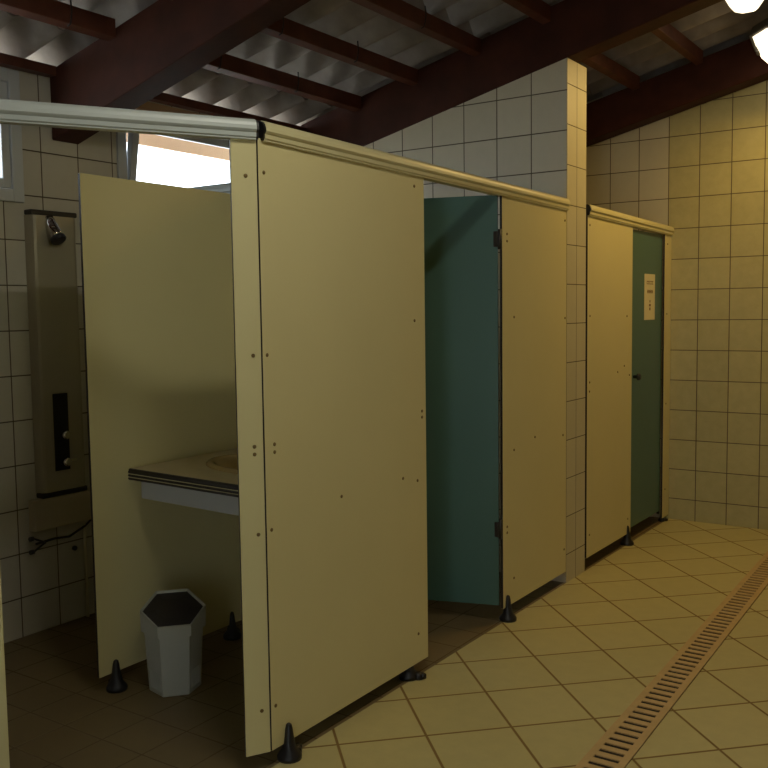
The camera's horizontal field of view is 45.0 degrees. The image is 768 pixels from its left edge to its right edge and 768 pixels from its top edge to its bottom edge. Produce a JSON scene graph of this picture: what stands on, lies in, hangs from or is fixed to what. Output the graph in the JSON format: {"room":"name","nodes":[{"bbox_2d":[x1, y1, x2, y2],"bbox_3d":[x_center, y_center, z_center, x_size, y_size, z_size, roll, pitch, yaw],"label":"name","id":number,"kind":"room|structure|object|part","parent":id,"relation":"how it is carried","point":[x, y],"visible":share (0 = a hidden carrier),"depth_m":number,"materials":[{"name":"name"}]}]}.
{"room":"public restroom","nodes":[
{"label":"public restroom","id":0,"kind":"room"},
{"bbox_2d":[0,66,211,642],"bbox_3d":[-1.996,-0.018,3.699,0.140,2.640,9.060,2,6,34],"label":"wall","id":1,"kind":"structure","parent":0,"point":[44,589],"depth_m":4.17,"materials":[{"name":"tile"}]},
{"bbox_2d":[0,67,24,202],"bbox_3d":[-1.967,-1.044,3.611,0.087,0.570,1.200,2,6,34],"label":"window","id":2,"kind":"structure","parent":1,"relation":"in","point":[11,153],"depth_m":4.04,"materials":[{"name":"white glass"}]},
{"bbox_3d":[-1.953,-1.044,3.602,0.040,0.454,1.082,2,6,34],"label":"sash","id":3,"kind":"part","parent":2,"relation":"part of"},
{"bbox_2d":[0,53,55,77],"bbox_3d":[-1.983,-1.349,3.517,0.115,0.042,1.646,2,6,34],"label":"wall plate","id":4,"kind":"object","parent":1,"relation":"on","point":[7,61],"visible":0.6,"depth_m":4.05,"materials":[{"name":"brown wood"}]},
{"bbox_2d":[24,209,86,498],"bbox_3d":[-1.471,-0.134,4.228,0.126,1.298,0.246,2,6,34],"label":"shower column","id":5,"kind":"structure","parent":1,"relation":"attached to","point":[50,239],"depth_m":4.21,"materials":[{"name":"metal"}]},
{"bbox_3d":[-1.481,0.220,4.255,0.004,0.355,0.080,2,6,34],"label":"control plate","id":6,"kind":"part","parent":5,"relation":"part of","materials":[{"name":"black rubber"}]},
{"bbox_3d":[-1.462,0.233,4.245,0.040,0.040,0.039,2,6,34],"label":"push knob","id":7,"kind":"part","parent":5,"relation":"part of","materials":[{"name":"silver metal"}]},
{"bbox_3d":[-1.451,0.356,4.269,0.040,0.040,0.073,2,6,34],"label":"push knob","id":8,"kind":"part","parent":5,"relation":"part of","materials":[{"name":"silver metal"}]},
{"bbox_2d":[28,488,90,531],"bbox_3d":[-1.489,0.583,4.313,0.049,0.141,0.345,2,6,34],"label":"panel","id":9,"kind":"object","parent":1,"relation":"attached to","point":[53,512],"visible":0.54,"depth_m":4.26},
{"bbox_2d":[28,519,90,616],"bbox_3d":[-1.496,0.892,4.321,0.026,0.474,0.351,2,5,31],"label":"pipe","id":10,"kind":"object","parent":1,"relation":"attached to","point":[30,539],"visible":0.96,"depth_m":4.42,"materials":[{"name":"grey plastic"}]},
{"bbox_2d":[116,132,229,193],"bbox_3d":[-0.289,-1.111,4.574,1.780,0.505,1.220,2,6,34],"label":"window","id":11,"kind":"structure","parent":1,"relation":"in","point":[127,155],"depth_m":4.56,"materials":[{"name":"white plastic"}]},
{"bbox_3d":[-0.578,-0.869,4.091,1.700,0.061,0.053,2,6,34],"label":"head rail","id":12,"kind":"part","parent":11,"relation":"part of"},
{"bbox_2d":[50,0,310,143],"bbox_3d":[0.815,-1.840,2.657,5.553,1.641,0.145,2,6,34],"label":"roof beam","id":13,"kind":"structure","parent":1,"relation":"attached to","point":[166,42],"depth_m":3.83,"materials":[{"name":"brown wood"}]},
{"bbox_2d":[0,0,115,40],"bbox_3d":[-1.607,-1.450,3.252,0.068,0.104,1.646,2,6,34],"label":"purlin","id":14,"kind":"object","parent":13,"relation":"attached to","point":[53,12],"visible":1,"depth_m":3.72,"materials":[{"name":"brown wood"}]},
{"bbox_2d":[202,54,360,111],"bbox_3d":[-0.601,-1.581,4.729,0.068,0.104,1.641,2,6,34],"label":"purlin","id":15,"kind":"object","parent":13,"relation":"attached to","point":[226,64],"visible":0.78,"depth_m":4.83,"materials":[{"name":"brown wood"}]},
{"bbox_2d":[261,17,417,85],"bbox_3d":[-0.279,-1.661,4.503,0.068,0.104,1.641,2,6,34],"label":"purlin","id":16,"kind":"object","parent":13,"relation":"attached to","point":[285,29],"visible":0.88,"depth_m":4.59,"materials":[{"name":"brown wood"}]},
{"bbox_2d":[350,0,480,56],"bbox_3d":[0.051,-1.743,4.272,0.068,0.104,1.641,2,6,34],"label":"purlin","id":17,"kind":"object","parent":13,"relation":"attached to","point":[400,11],"visible":1,"depth_m":4.49,"materials":[{"name":"brown wood"}]},
{"bbox_2d":[502,0,550,24],"bbox_3d":[0.380,-1.826,4.040,0.068,0.104,1.641,2,6,34],"label":"purlin","id":18,"kind":"object","parent":13,"relation":"attached to","point":[538,10],"visible":1,"depth_m":4.57,"materials":[{"name":"brown wood"}]},
{"bbox_2d":[149,92,306,131],"bbox_3d":[-0.977,-1.480,4.995,0.115,0.042,1.641,2,6,34],"label":"wall plate","id":19,"kind":"object","parent":1,"relation":"on","point":[162,98],"visible":0.29,"depth_m":4.96,"materials":[{"name":"brown wood"}]},
{"bbox_3d":[-0.556,0.108,4.162,1.724,1.913,0.013,2,6,34],"label":"partition panel","id":20,"kind":"object","parent":1,"relation":"attached to","visible":0},
{"bbox_2d":[128,448,238,515],"bbox_3d":[-0.438,0.385,3.630,0.914,0.126,0.770,2,6,34],"label":"countertop","id":21,"kind":"structure","parent":20,"relation":"attached to","point":[189,482],"depth_m":3.49,"materials":[{"name":"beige laminate"}]},
{"bbox_2d":[206,454,237,473],"bbox_3d":[-0.403,0.384,3.639,0.687,0.156,0.447,2,6,34],"label":"washbasin","id":22,"kind":"object","parent":21,"relation":"in","point":[224,463],"visible":0.14,"depth_m":3.76,"materials":[{"name":"beige ceramic"}]},
{"bbox_2d":[0,10,337,125],"bbox_3d":[-1.982,-1.446,3.526,0.530,0.223,9.200,2,6,34],"label":"ceiling","id":23,"kind":"structure","parent":0,"point":[20,36],"depth_m":4.85,"materials":[{"name":"grey metal"}]},
{"bbox_2d":[126,133,229,160],"bbox_3d":[-2.265,-1.234,3.737,0.020,0.077,9.200,2,6,34],"label":"trim","id":24,"kind":"structure","parent":23,"relation":"attached to","point":[156,141],"depth_m":5.34,"materials":[{"name":"beige wood"}]},
{"bbox_2d":[8,0,601,105],"bbox_3d":[-1.343,-1.614,3.076,1.220,0.389,9.200,2,6,34],"label":"ceiling","id":25,"kind":"structure","parent":0,"point":[351,22],"depth_m":4.73,"materials":[{"name":"grey metal"}]},
{"bbox_2d":[4,516,767,767],"bbox_3d":[0.321,1.341,2.120,5.555,0.120,8.860,2,6,34],"label":"floor","id":26,"kind":"structure","parent":0,"point":[540,689],"depth_m":3.54,"materials":[{"name":"tile"}]},
{"bbox_2d":[0,570,9,767],"bbox_3d":[-1.484,0.297,2.346,0.930,1.975,0.082,-3,5,-26],"label":"partition panel","id":27,"kind":"object","parent":26,"relation":"on","point":[4,742],"visible":1,"depth_m":2.59,"materials":[{"name":"beige laminate"}]},
{"bbox_2d":[78,173,241,693],"bbox_3d":[-0.852,0.176,3.819,0.108,1.965,0.866,2,6,34],"label":"partition panel","id":28,"kind":"object","parent":26,"relation":"on","point":[156,259],"visible":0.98,"depth_m":3.71,"materials":[{"name":"beige laminate"}]},
{"bbox_2d":[140,588,205,696],"bbox_3d":[-0.811,1.001,3.582,0.243,0.357,0.235,2,6,34],"label":"waste bin","id":29,"kind":"object","parent":26,"relation":"on","point":[173,622],"visible":1,"depth_m":3.52,"materials":[{"name":"grey plastic"}]},
{"bbox_3d":[-0.813,0.883,3.572,0.243,0.121,0.235,2,6,34],"label":"lid","id":30,"kind":"part","parent":29,"relation":"part of","materials":[{"name":"grey plastic"}]},
{"bbox_2d":[256,138,427,763],"bbox_3d":[-0.107,0.204,3.279,0.111,1.975,0.954,2,6,34],"label":"partition panel","id":31,"kind":"object","parent":26,"relation":"on","point":[341,242],"visible":1,"depth_m":3.20,"materials":[{"name":"beige laminate"}]},
{"bbox_2d":[0,99,258,139],"bbox_3d":[-1.242,-0.725,2.394,1.903,0.061,0.055,-3,5,-26],"label":"rail","id":32,"kind":"object","parent":31,"relation":"on","point":[12,112],"visible":1,"depth_m":2.62,"materials":[{"name":"grey metal"}]},
{"bbox_2d":[229,138,270,756],"bbox_3d":[-0.413,0.216,2.867,0.081,1.925,0.016,-3,5,-26],"label":"partition panel","id":33,"kind":"object","parent":31,"relation":"attached to","point":[242,152],"visible":1,"depth_m":2.86,"materials":[{"name":"beige laminate"}]},
{"bbox_2d":[258,121,569,210],"bbox_3d":[0.274,-0.844,3.778,0.053,0.084,2.335,2,6,34],"label":"rail","id":34,"kind":"object","parent":31,"relation":"on","point":[269,132],"visible":0.79,"depth_m":3.42,"materials":[{"name":"beige metal"}]},
{"bbox_2d":[499,196,566,622],"bbox_3d":[0.747,0.094,4.513,0.082,1.975,0.727,2,6,34],"label":"partition panel","id":35,"kind":"object","parent":26,"relation":"on","point":[533,253],"visible":1,"depth_m":4.48,"materials":[{"name":"beige laminate"}]},
{"bbox_2d":[424,195,501,604],"bbox_3d":[0.219,0.086,4.292,0.655,1.870,0.027,1,5,16],"label":"door","id":36,"kind":"structure","parent":35,"relation":"attached to","point":[462,235],"depth_m":4.25,"materials":[{"name":"teal laminate"}]},
{"bbox_2d":[585,215,633,557],"bbox_3d":[1.310,0.032,5.352,0.082,1.950,0.727,2,6,34],"label":"partition panel","id":37,"kind":"object","parent":26,"relation":"on","point":[609,244],"visible":1,"depth_m":5.30,"materials":[{"name":"beige laminate"}]},
{"bbox_2d":[586,204,674,235],"bbox_3d":[1.501,-0.978,5.582,0.053,0.085,1.479,2,6,34],"label":"rail","id":38,"kind":"object","parent":37,"relation":"on","point":[591,210],"visible":0.8,"depth_m":5.47,"materials":[{"name":"beige metal"}]},
{"bbox_2d":[630,229,661,527],"bbox_3d":[1.681,-0.030,5.897,0.064,1.858,0.620,2,6,34],"label":"door","id":39,"kind":"structure","parent":37,"relation":"attached to","point":[647,246],"depth_m":5.90,"materials":[{"name":"teal laminate"}]},
{"bbox_3d":[1.557,-0.044,5.695,0.044,0.044,0.044,2,6,34],"label":"knob","id":40,"kind":"part","parent":39,"relation":"part of","materials":[{"name":"black rubber"}]},
{"bbox_2d":[644,274,654,319],"bbox_3d":[1.693,-0.555,5.903,0.001,0.290,0.205,2,6,34],"label":"notice","id":41,"kind":"object","parent":39,"relation":"attached to","point":[649,279],"visible":1,"depth_m":5.90,"materials":[{"name":"white paper"}]},
{"bbox_2d":[658,234,671,521],"bbox_3d":[1.889,-0.035,6.218,0.137,1.930,0.056,-5,6,-41],"label":"partition panel","id":42,"kind":"object","parent":26,"relation":"on","point":[667,239],"visible":0.97,"depth_m":6.20,"materials":[{"name":"beige laminate"}]},
{"bbox_2d":[574,551,767,767],"bbox_3d":[0.966,1.170,3.352,0.136,0.006,6.044,2,5,33],"label":"floor drain","id":43,"kind":"object","parent":26,"relation":"on","point":[621,742],"visible":1,"depth_m":3.57,"materials":[{"name":"metal"}]},
{"bbox_2d":[364,58,586,582],"bbox_3d":[0.296,-0.278,5.387,1.743,2.830,0.255,2,6,34],"label":"wall","id":44,"kind":"structure","parent":0,"point":[529,131],"depth_m":4.90,"materials":[{"name":"tile"}]},
{"bbox_2d":[301,0,722,145],"bbox_3d":[1.818,-2.014,4.127,5.553,1.621,0.140,2,6,34],"label":"roof beam","id":45,"kind":"structure","parent":44,"relation":"on","point":[578,31],"depth_m":4.87,"materials":[{"name":"brown wood"}]},
{"bbox_2d":[403,0,767,96],"bbox_3d":[-0.453,-1.827,2.451,1.220,0.389,9.200,2,6,34],"label":"ceiling","id":46,"kind":"structure","parent":0,"point":[714,28],"depth_m":5.59,"materials":[{"name":"grey metal"}]},
{"bbox_2d":[586,39,767,529],"bbox_3d":[2.837,-0.969,5.697,5.555,4.090,0.200,2,6,34],"label":"wall","id":47,"kind":"structure","parent":0,"point":[700,172],"depth_m":6.09,"materials":[{"name":"tile"}]},
{"bbox_2d":[586,39,767,146],"bbox_3d":[2.724,-2.112,5.460,5.553,1.581,0.150,2,6,34],"label":"roof beam","id":48,"kind":"structure","parent":47,"relation":"attached to","point":[737,67],"depth_m":5.98,"materials":[{"name":"brown wood"}]},
{"bbox_2d":[581,53,639,89],"bbox_3d":[1.252,-1.926,5.497,0.045,0.086,1.466,2,6,34],"label":"purlin","id":49,"kind":"object","parent":48,"relation":"attached to","point":[600,62],"visible":0.52,"depth_m":5.72,"materials":[{"name":"brown wood"}]},
{"bbox_2d":[651,24,702,64],"bbox_3d":[1.587,-2.009,5.261,0.045,0.086,1.466,2,6,34],"label":"purlin","id":50,"kind":"object","parent":48,"relation":"attached to","point":[670,35],"visible":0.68,"depth_m":5.48,"materials":[{"name":"brown wood"}]},
{"bbox_3d":[0.445,-2.060,1.818,1.240,0.394,9.200,2,6,34],"label":"ceiling","id":51,"kind":"structure","parent":0,"visible":0},
{"bbox_2d":[725,0,763,12],"bbox_3d":[1.794,-1.950,4.610,0.230,0.166,0.334,2,6,34],"label":"lamp","id":52,"kind":"object","parent":51,"relation":"hanging from","point":[739,6],"visible":1,"depth_m":4.58,"materials":[{"name":"white glass"}]},
{"bbox_2d":[749,18,767,62],"bbox_3d":[2.348,-1.977,5.338,0.435,0.260,0.288,2,6,34],"label":"lamp","id":53,"kind":"object","parent":51,"relation":"hanging from","point":[758,36],"visible":1,"depth_m":5.34,"materials":[{"name":"white glass"}]},
{"bbox_2d":[753,28,767,62],"bbox_3d":[2.345,-1.942,5.336,0.396,0.190,0.247,2,6,34],"label":"diffuser","id":54,"kind":"object","parent":53,"relation":"attached to","point":[760,35],"depth_m":5.34,"materials":[{"name":"white glass"}]}
]}

